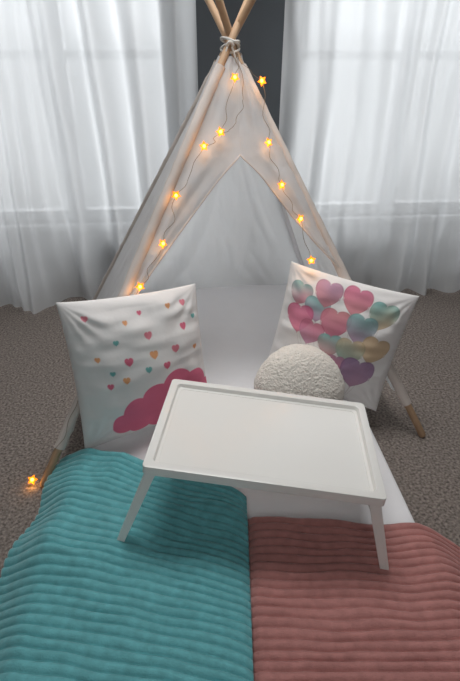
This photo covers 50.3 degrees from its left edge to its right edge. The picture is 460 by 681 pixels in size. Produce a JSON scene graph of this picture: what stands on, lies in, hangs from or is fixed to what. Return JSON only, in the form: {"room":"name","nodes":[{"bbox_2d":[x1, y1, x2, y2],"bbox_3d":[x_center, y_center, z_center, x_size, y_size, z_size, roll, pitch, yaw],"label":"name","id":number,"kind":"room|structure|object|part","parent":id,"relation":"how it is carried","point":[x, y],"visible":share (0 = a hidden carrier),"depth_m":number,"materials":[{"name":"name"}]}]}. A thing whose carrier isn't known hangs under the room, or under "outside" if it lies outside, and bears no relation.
{"room":"children's room","nodes":[
{"label":"children's room","id":0,"kind":"room"},
{"bbox_2d":[28,448,55,483],"label":"fairy lights","id":1,"kind":"object","parent":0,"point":[32,479],"depth_m":1.47,"materials":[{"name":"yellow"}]},
{"bbox_3d":[-0.594,0.417,1.473,0.030,0.014,0.029,15,66,-8],"label":"star bulb","id":2,"kind":"part","parent":1,"relation":"part of","materials":[{"name":"orange"}]},
{"bbox_2d":[0,286,459,577],"bbox_3d":[0.000,0.618,1.257,4.800,0.100,4.800,0,29,0],"label":"floor","id":3,"kind":"structure","parent":0,"point":[38,391],"depth_m":1.79,"materials":[{"name":"carpet"}]},
{"bbox_2d":[40,0,425,487],"bbox_3d":[-0.031,-0.489,1.759,1.257,1.356,1.262,-4,29,-7],"label":"tent","id":4,"kind":"object","parent":3,"relation":"on","point":[233,225],"visible":0.8,"depth_m":1.60,"materials":[{"name":"white fabric"}]},
{"bbox_2d":[136,239,166,293],"label":"fairy lights","id":5,"kind":"object","parent":4,"relation":"hanging from","point":[162,243],"depth_m":1.48,"materials":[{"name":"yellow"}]},
{"bbox_3d":[-0.270,-0.164,1.476,0.029,0.030,0.014,-42,28,4],"label":"star bulb","id":6,"kind":"part","parent":5,"relation":"part of","materials":[{"name":"orange"}]},
{"bbox_3d":[-0.203,-0.295,1.485,0.014,0.030,0.029,12,71,54],"label":"star bulb","id":7,"kind":"part","parent":5,"relation":"part of","materials":[{"name":"orange"}]},
{"bbox_3d":[-0.313,-0.405,1.763,0.584,1.075,1.158,-4,29,-7],"label":"panel","id":8,"kind":"part","parent":4,"relation":"part of","materials":[{"name":"fabric"}]},
{"bbox_2d":[172,188,182,203],"label":"fairy lights","id":9,"kind":"object","parent":4,"relation":"hanging from","point":[175,195],"depth_m":1.49,"materials":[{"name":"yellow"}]},
{"bbox_3d":[-0.163,-0.443,1.488,0.030,0.029,0.014,27,26,-21],"label":"star bulb","id":10,"kind":"part","parent":9,"relation":"part of","materials":[{"name":"orange"}]},
{"bbox_2d":[185,113,235,185],"label":"fairy lights","id":11,"kind":"object","parent":4,"relation":"hanging from","point":[220,131],"depth_m":1.50,"materials":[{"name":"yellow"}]},
{"bbox_3d":[-0.078,-0.595,1.499,0.029,0.030,0.014,-27,26,-6],"label":"star bulb","id":12,"kind":"part","parent":11,"relation":"part of","materials":[{"name":"orange"}]},
{"bbox_3d":[-0.028,-0.642,1.507,0.029,0.030,0.014,-33,17,-1],"label":"star bulb","id":13,"kind":"part","parent":11,"relation":"part of","materials":[{"name":"orange"}]},
{"bbox_3d":[-0.092,-0.563,2.086,1.160,1.111,0.565,-4,29,-7],"label":"panel","id":14,"kind":"part","parent":4,"relation":"part of","materials":[{"name":"fabric"}]},
{"bbox_3d":[0.000,-0.916,1.558,0.066,0.085,0.098,0,29,0],"label":"tie cord","id":15,"kind":"part","parent":4,"relation":"part of","materials":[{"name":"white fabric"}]},
{"bbox_2d":[226,51,265,104],"label":"fairy lights","id":16,"kind":"object","parent":4,"relation":"hanging from","point":[234,77],"depth_m":1.51,"materials":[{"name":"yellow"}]},
{"bbox_3d":[0.016,-0.812,1.510,0.030,0.029,0.014,36,9,-12],"label":"star bulb","id":17,"kind":"part","parent":16,"relation":"part of","materials":[{"name":"orange"}]},
{"bbox_3d":[0.101,-0.809,1.524,0.030,0.029,0.014,48,33,-4],"label":"star bulb","id":18,"kind":"part","parent":16,"relation":"part of","materials":[{"name":"orange"}]},
{"bbox_2d":[263,117,279,175],"label":"fairy lights","id":19,"kind":"object","parent":4,"relation":"hanging from","point":[268,141],"depth_m":1.53,"materials":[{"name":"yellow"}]},
{"bbox_3d":[0.122,-0.621,1.532,0.029,0.030,0.014,-47,26,-10],"label":"star bulb","id":20,"kind":"part","parent":19,"relation":"part of","materials":[{"name":"orange"}]},
{"bbox_2d":[277,180,292,210],"label":"fairy lights","id":21,"kind":"object","parent":4,"relation":"hanging from","point":[281,185],"depth_m":1.54,"materials":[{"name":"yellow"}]},
{"bbox_3d":[0.163,-0.491,1.541,0.030,0.029,0.014,-9,13,-19],"label":"star bulb","id":22,"kind":"part","parent":21,"relation":"part of","materials":[{"name":"orange"}]},
{"bbox_2d":[296,214,303,227],"label":"fairy lights","id":23,"kind":"object","parent":4,"relation":"hanging from","point":[300,218],"depth_m":1.55,"materials":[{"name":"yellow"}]},
{"bbox_3d":[0.224,-0.388,1.553,0.029,0.030,0.014,-51,35,-4],"label":"star bulb","id":24,"kind":"part","parent":23,"relation":"part of","materials":[{"name":"orange"}]},
{"bbox_2d":[303,236,315,263],"label":"fairy lights","id":25,"kind":"object","parent":4,"relation":"hanging from","point":[311,260],"depth_m":1.56,"materials":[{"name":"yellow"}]},
{"bbox_3d":[0.261,-0.257,1.561,0.029,0.030,0.014,-21,24,17],"label":"star bulb","id":26,"kind":"part","parent":25,"relation":"part of","materials":[{"name":"orange"}]},
{"bbox_3d":[0.270,-0.463,1.845,0.498,1.053,1.082,-5,29,-8],"label":"panel","id":27,"kind":"part","parent":4,"relation":"part of","materials":[{"name":"fabric"}]},
{"bbox_2d":[93,284,414,648],"bbox_3d":[0.010,0.259,1.668,0.924,0.122,2.107,-1,29,-3],"label":"mattress","id":28,"kind":"object","parent":3,"relation":"on","point":[238,325],"visible":0.08,"depth_m":1.96,"materials":[{"name":"white fabric"}]},
{"bbox_2d":[0,448,253,680],"bbox_3d":[-0.256,0.586,1.079,0.605,0.122,1.010,0,29,0],"label":"blanket","id":29,"kind":"object","parent":28,"relation":"on","point":[170,601],"visible":0.92,"depth_m":1.09,"materials":[{"name":"teal fabric"}]},
{"bbox_2d":[56,284,206,447],"bbox_3d":[-0.270,0.065,1.510,0.446,0.483,0.190,-18,34,-30],"label":"cushion","id":30,"kind":"object","parent":28,"relation":"on","point":[126,353],"visible":0.87,"depth_m":1.42,"materials":[{"name":"fabric"}]},
{"bbox_2d":[117,379,388,569],"bbox_3d":[0.069,0.330,1.270,0.648,0.268,0.386,3,29,5],"label":"tray","id":31,"kind":"object","parent":28,"relation":"on","point":[308,446],"visible":1,"depth_m":1.20,"materials":[{"name":"white plastic"}]},
{"bbox_3d":[-0.221,0.380,1.144,0.111,0.203,0.036,-9,30,-16],"label":"leg","id":32,"kind":"part","parent":31,"relation":"part of","materials":[{"name":"white plastic"}]},
{"bbox_3d":[0.343,0.441,1.116,0.040,0.191,0.073,-25,38,-38],"label":"leg","id":33,"kind":"part","parent":31,"relation":"part of","materials":[{"name":"white plastic"}]},
{"bbox_2d":[254,344,344,400],"bbox_3d":[0.221,0.156,1.574,0.291,0.278,0.190,0,29,0],"label":"round cushion","id":34,"kind":"object","parent":28,"relation":"on","point":[298,369],"visible":0.59,"depth_m":1.51,"materials":[{"name":"white fabric"}]},
{"bbox_2d":[269,261,418,410],"bbox_3d":[0.355,-0.007,1.651,0.467,0.478,0.183,12,31,21],"label":"cushion","id":35,"kind":"object","parent":28,"relation":"on","point":[360,326],"visible":0.75,"depth_m":1.57,"materials":[{"name":"fabric"}]},
{"bbox_2d":[248,516,459,680],"bbox_3d":[0.383,0.663,0.966,0.674,0.097,0.735,0,29,0],"label":"blanket","id":36,"kind":"object","parent":28,"relation":"on","point":[324,608],"visible":0.99,"depth_m":1.07,"materials":[{"name":"pink fabric"}]},
{"bbox_2d":[196,0,284,129],"bbox_3d":[-0.006,-1.450,2.409,4.700,2.400,0.140,-2,29,-4],"label":"wall","id":37,"kind":"structure","parent":0,"point":[260,36],"depth_m":2.35,"materials":[{"name":"grey paint"}]},
{"bbox_3d":[0.050,-2.191,1.798,3.904,0.047,0.590,0,29,0],"label":"curtain rod","id":38,"kind":"object","parent":37,"relation":"attached to","visible":0},
{"bbox_2d":[0,0,197,313],"bbox_3d":[-0.941,-1.130,2.111,1.627,2.110,0.286,-4,29,-7],"label":"curtain","id":39,"kind":"object","parent":38,"relation":"hanging from","point":[95,95],"visible":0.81,"depth_m":2.27,"materials":[{"name":"white fabric"}]},
{"bbox_2d":[279,0,459,294],"bbox_3d":[1.045,-1.221,2.274,1.624,2.110,0.211,-2,29,-4],"label":"curtain","id":40,"kind":"object","parent":38,"relation":"hanging from","point":[369,118],"visible":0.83,"depth_m":2.39,"materials":[{"name":"white fabric"}]}
]}

